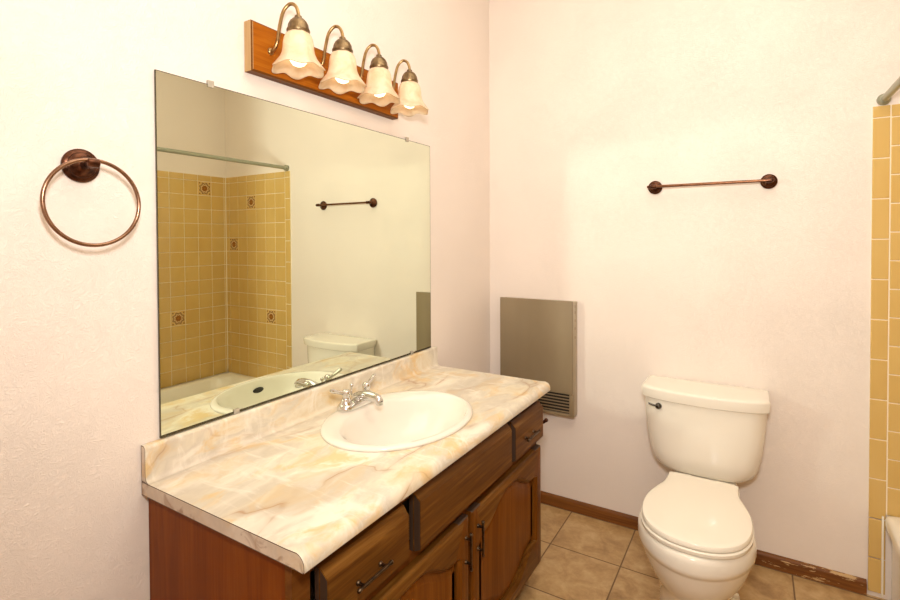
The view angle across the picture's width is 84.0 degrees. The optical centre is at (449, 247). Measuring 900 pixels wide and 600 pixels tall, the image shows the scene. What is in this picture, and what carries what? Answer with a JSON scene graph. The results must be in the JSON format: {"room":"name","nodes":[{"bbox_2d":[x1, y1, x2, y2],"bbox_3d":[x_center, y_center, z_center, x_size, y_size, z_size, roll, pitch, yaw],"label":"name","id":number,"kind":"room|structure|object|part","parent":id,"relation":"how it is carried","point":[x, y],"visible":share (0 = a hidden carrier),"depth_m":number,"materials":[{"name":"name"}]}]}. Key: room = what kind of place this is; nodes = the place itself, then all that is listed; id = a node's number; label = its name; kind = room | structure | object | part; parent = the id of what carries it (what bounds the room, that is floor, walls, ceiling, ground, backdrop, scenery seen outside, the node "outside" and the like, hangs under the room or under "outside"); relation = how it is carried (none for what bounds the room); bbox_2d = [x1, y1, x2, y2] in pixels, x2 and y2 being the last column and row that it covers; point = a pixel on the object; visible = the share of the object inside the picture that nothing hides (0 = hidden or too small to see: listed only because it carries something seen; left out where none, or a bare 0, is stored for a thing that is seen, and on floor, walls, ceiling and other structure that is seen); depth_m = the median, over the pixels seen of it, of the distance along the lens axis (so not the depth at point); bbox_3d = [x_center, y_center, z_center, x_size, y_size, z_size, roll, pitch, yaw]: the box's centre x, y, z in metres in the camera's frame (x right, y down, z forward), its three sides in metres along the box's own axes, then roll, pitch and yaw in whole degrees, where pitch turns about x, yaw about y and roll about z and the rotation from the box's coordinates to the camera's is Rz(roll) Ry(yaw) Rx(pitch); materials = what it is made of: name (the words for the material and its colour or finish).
{"room":"bathroom","nodes":[
{"label":"bathroom","id":0,"kind":"room"},
{"bbox_2d":[0,0,489,599],"bbox_3d":[-0.563,-0.131,1.591,0.100,3.000,2.850,0,1,31],"label":"wall","id":1,"kind":"structure","parent":0,"point":[79,374],"depth_m":1.15,"materials":[{"name":"paint"}]},
{"bbox_2d":[40,149,140,246],"bbox_3d":[-0.777,-0.109,1.074,0.069,0.214,0.189,0,1,31],"label":"towel ring","id":2,"kind":"object","parent":1,"relation":"attached to","point":[79,165],"visible":1,"depth_m":1.07,"materials":[{"name":"brown metal"}]},
{"bbox_2d":[141,346,439,483],"bbox_3d":[-0.394,0.506,1.744,0.032,0.087,1.288,0,1,31],"label":"backsplash","id":3,"kind":"structure","parent":1,"relation":"attached to","point":[167,456],"depth_m":1.47,"materials":[{"name":"stone"}]},
{"bbox_2d":[154,69,430,437],"bbox_3d":[-0.404,0.004,1.742,0.011,0.925,1.204,0,1,31],"label":"wall mirror","id":4,"kind":"object","parent":1,"relation":"attached to","point":[293,245],"visible":1,"depth_m":1.52,"materials":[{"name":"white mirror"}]},
{"bbox_2d":[244,2,428,119],"bbox_3d":[-0.320,-0.620,1.696,0.197,0.213,0.724,0,1,31],"label":"vanity light","id":5,"kind":"object","parent":1,"relation":"attached to","point":[291,58],"visible":1,"depth_m":1.59,"materials":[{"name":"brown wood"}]},
{"bbox_3d":[-0.486,-0.645,1.467,0.100,0.152,0.021,0,1,10],"label":"light arm","id":6,"kind":"part","parent":5,"relation":"part of","materials":[{"name":"gold metal"}]},
{"bbox_3d":[-0.443,-0.579,1.460,0.055,0.097,0.055,0,1,31],"label":"bulb","id":7,"kind":"part","parent":5,"relation":"part of","materials":[{"name":"white glass"}]},
{"bbox_3d":[-0.443,-0.573,1.460,0.153,0.114,0.159,0,1,31],"label":"lamp shade","id":8,"kind":"part","parent":5,"relation":"part of","materials":[{"name":"beige glass"}]},
{"bbox_3d":[-0.391,-0.648,1.624,0.100,0.152,0.021,0,1,10],"label":"light arm","id":9,"kind":"part","parent":5,"relation":"part of","materials":[{"name":"gold metal"}]},
{"bbox_3d":[-0.347,-0.582,1.617,0.055,0.097,0.055,0,1,31],"label":"bulb","id":10,"kind":"part","parent":5,"relation":"part of","materials":[{"name":"white glass"}]},
{"bbox_3d":[-0.347,-0.576,1.617,0.154,0.114,0.159,0,1,31],"label":"lamp shade","id":11,"kind":"part","parent":5,"relation":"part of","materials":[{"name":"beige glass"}]},
{"bbox_3d":[-0.295,-0.652,1.781,0.100,0.152,0.021,0,1,10],"label":"light arm","id":12,"kind":"part","parent":5,"relation":"part of","materials":[{"name":"gold metal"}]},
{"bbox_3d":[-0.252,-0.579,1.774,0.160,0.114,0.149,0,1,31],"label":"lamp shade","id":13,"kind":"part","parent":5,"relation":"part of","materials":[{"name":"beige glass"}]},
{"bbox_3d":[-0.200,-0.655,1.937,0.100,0.152,0.021,0,1,10],"label":"light arm","id":14,"kind":"part","parent":5,"relation":"part of","materials":[{"name":"gold metal"}]},
{"bbox_3d":[-0.156,-0.582,1.930,0.159,0.114,0.154,0,1,31],"label":"lamp shade","id":15,"kind":"part","parent":5,"relation":"part of","materials":[{"name":"beige glass"}]},
{"bbox_2d":[489,0,899,599],"bbox_3d":[1.274,-0.150,2.198,2.605,3.000,0.100,0,1,31],"label":"wall","id":16,"kind":"structure","parent":0,"point":[593,103],"depth_m":2.22,"materials":[{"name":"paint"}]},
{"bbox_2d":[500,297,576,417],"bbox_3d":[0.460,0.556,2.615,0.408,0.582,0.059,0,1,31],"label":"wall heater","id":17,"kind":"object","parent":16,"relation":"attached to","point":[538,337],"visible":0.77,"depth_m":2.56,"materials":[{"name":"beige metal"}]},
{"bbox_2d":[537,392,573,417],"bbox_3d":[0.447,0.792,2.600,0.404,0.112,0.012,0,1,31],"label":"grille","id":18,"kind":"object","parent":17,"relation":"attached to","point":[556,403],"depth_m":2.54,"materials":[{"name":"brown metal"}]},
{"bbox_2d":[541,491,866,594],"bbox_3d":[0.926,1.319,2.375,1.638,0.057,0.013,0,1,31],"label":"baseboard","id":19,"kind":"structure","parent":16,"relation":"attached to","point":[856,584],"depth_m":2.10,"materials":[{"name":"brown wood"}]},
{"bbox_2d":[647,174,777,193],"bbox_3d":[1.131,-0.279,2.186,0.508,0.062,0.064,0,1,31],"label":"towel bar","id":20,"kind":"object","parent":16,"relation":"attached to","point":[768,181],"visible":1,"depth_m":2.13,"materials":[{"name":"brown metal"}]},
{"bbox_2d":[881,516,883,597],"bbox_3d":[1.660,1.186,1.918,0.006,0.315,0.007,0,1,31],"label":"trim","id":21,"kind":"structure","parent":16,"relation":"attached to","point":[882,540],"depth_m":1.92,"materials":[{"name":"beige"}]},
{"bbox_2d":[868,104,899,594],"bbox_3d":[1.946,0.398,1.736,0.752,1.875,0.009,0,1,31],"label":"wall tile","id":22,"kind":"structure","parent":16,"relation":"attached to","point":[884,399],"depth_m":1.91,"materials":[{"name":"yellow tile"}]},
{"bbox_2d":[876,77,899,104],"bbox_3d":[1.248,-0.550,1.243,0.043,0.043,1.543,0,1,31],"label":"shower rod","id":23,"kind":"object","parent":16,"relation":"attached to","point":[883,99],"visible":1,"depth_m":1.80,"materials":[{"name":"grey metal"}]},
{"bbox_2d":[515,503,885,599],"bbox_3d":[0.540,1.425,1.010,2.605,0.100,2.950,0,1,31],"label":"floor","id":24,"kind":"structure","parent":0,"point":[583,557],"depth_m":2.08,"materials":[{"name":"beige tile"}]},
{"bbox_2d":[148,401,542,599],"bbox_3d":[-0.165,0.976,1.610,0.565,0.779,1.251,0,1,31],"label":"bathroom vanity","id":25,"kind":"object","parent":24,"relation":"on","point":[472,531],"visible":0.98,"depth_m":1.30,"materials":[{"name":"brown wood"}]},
{"bbox_3d":[-0.520,0.987,1.104,0.486,0.779,0.018,0,1,31],"label":"panel","id":26,"kind":"part","parent":25,"relation":"part of","materials":[{"name":"brown wood"}]},
{"bbox_2d":[141,346,549,573],"bbox_3d":[-0.169,0.525,1.607,0.558,0.121,1.288,0,1,31],"label":"countertop","id":27,"kind":"structure","parent":25,"relation":"on","point":[265,478],"depth_m":1.27,"materials":[{"name":"stone"}]},
{"bbox_2d":[330,374,382,412],"bbox_3d":[-0.319,0.496,1.713,0.173,0.082,0.173,0,1,-10],"label":"faucet","id":28,"kind":"object","parent":27,"relation":"on","point":[358,399],"visible":1,"depth_m":1.66,"materials":[{"name":"silver metal"}]},
{"bbox_3d":[-0.357,0.490,1.645,0.043,0.068,0.083,0,1,31],"label":"handle","id":29,"kind":"part","parent":28,"relation":"part of","materials":[{"name":"silver metal"}]},
{"bbox_3d":[-0.282,0.506,1.683,0.140,0.051,0.042,0,1,31],"label":"spout","id":30,"kind":"part","parent":28,"relation":"part of","materials":[{"name":"silver metal"}]},
{"bbox_3d":[-0.283,0.488,1.767,0.043,0.068,0.083,0,1,31],"label":"handle","id":31,"kind":"part","parent":28,"relation":"part of","materials":[{"name":"silver metal"}]},
{"bbox_2d":[320,390,472,451],"bbox_3d":[-0.161,0.615,1.625,0.440,0.152,0.560,0,1,31],"label":"sink","id":32,"kind":"object","parent":27,"relation":"in","point":[414,418],"visible":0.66,"depth_m":1.72,"materials":[{"name":"beige ceramic"}]},
{"bbox_3d":[-0.185,0.701,1.112,0.034,0.134,0.279,0,1,31],"label":"drawer","id":33,"kind":"part","parent":25,"relation":"part of","materials":[{"name":"brown wood"}]},
{"bbox_3d":[-0.166,0.711,1.087,0.024,0.012,0.115,0,1,31],"label":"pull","id":34,"kind":"part","parent":25,"relation":"part of","materials":[{"name":"metal"}]},
{"bbox_3d":[0.017,0.939,1.498,0.020,0.702,1.251,0,1,31],"label":"frame","id":35,"kind":"part","parent":25,"relation":"part of","materials":[{"name":"brown wood"}]},
{"bbox_3d":[-0.103,1.042,1.260,0.023,0.471,0.585,0,1,31],"label":"door","id":36,"kind":"part","parent":25,"relation":"part of","materials":[{"name":"brown wood"}]},
{"bbox_3d":[-0.109,1.042,1.263,0.009,0.375,0.475,0,1,31],"label":"door panel","id":37,"kind":"part","parent":25,"relation":"part of","materials":[{"name":"brown wood"}]},
{"bbox_3d":[0.057,0.896,1.476,0.024,0.112,0.012,0,1,31],"label":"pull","id":38,"kind":"part","parent":25,"relation":"part of","materials":[{"name":"metal"}]},
{"bbox_3d":[0.096,0.895,1.540,0.024,0.112,0.012,0,1,31],"label":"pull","id":39,"kind":"part","parent":25,"relation":"part of","materials":[{"name":"metal"}]},
{"bbox_3d":[0.208,1.032,1.770,0.023,0.471,0.574,0,1,31],"label":"door","id":40,"kind":"part","parent":25,"relation":"part of","materials":[{"name":"brown wood"}]},
{"bbox_3d":[0.203,1.032,1.774,0.009,0.375,0.464,0,1,31],"label":"door panel","id":41,"kind":"part","parent":25,"relation":"part of","materials":[{"name":"brown wood"}]},
{"bbox_3d":[0.288,0.687,1.887,0.034,0.145,0.272,0,1,31],"label":"drawer","id":42,"kind":"part","parent":25,"relation":"part of","materials":[{"name":"brown wood"}]},
{"bbox_3d":[0.306,0.698,1.862,0.024,0.012,0.115,0,1,31],"label":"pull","id":43,"kind":"part","parent":25,"relation":"part of","materials":[{"name":"metal"}]},
{"bbox_2d":[638,375,770,599],"bbox_3d":[0.941,0.980,1.905,0.478,0.754,0.774,0,1,31],"label":"toilet","id":44,"kind":"object","parent":24,"relation":"on","point":[696,532],"visible":1,"depth_m":1.94,"materials":[{"name":"beige ceramic"}]},
{"bbox_3d":[0.879,0.677,2.144,0.054,0.027,0.022,0,1,31],"label":"flush lever","id":45,"kind":"part","parent":44,"relation":"part of","materials":[{"name":"grey metal"}]},
{"bbox_3d":[0.884,0.957,1.792,0.354,0.016,0.500,0,1,31],"label":"seat","id":46,"kind":"part","parent":44,"relation":"part of","materials":[{"name":"beige plastic"}]},
{"bbox_3d":[0.885,0.937,1.793,0.348,0.018,0.496,0,1,31],"label":"lid","id":47,"kind":"part","parent":44,"relation":"part of","materials":[{"name":"beige plastic"}]},
{"bbox_3d":[0.937,1.161,1.886,0.376,0.392,0.731,0,1,31],"label":"bowl","id":48,"kind":"part","parent":44,"relation":"part of","materials":[{"name":"white ceramic"}]},
{"bbox_3d":[1.083,0.802,2.136,0.456,0.308,0.212,0,1,31],"label":"tank","id":49,"kind":"part","parent":44,"relation":"part of","materials":[{"name":"white ceramic"}]},
{"bbox_3d":[1.079,0.623,2.127,0.478,0.049,0.238,0,1,31],"label":"tank lid","id":50,"kind":"part","parent":44,"relation":"part of","materials":[{"name":"white ceramic"}]},
{"bbox_2d":[885,516,899,599],"bbox_3d":[1.552,1.198,1.088,0.669,0.341,1.530,0,1,31],"label":"bathtub","id":51,"kind":"object","parent":24,"relation":"on","point":[892,524],"visible":1,"depth_m":1.83,"materials":[{"name":"beige ceramic"}]}
]}

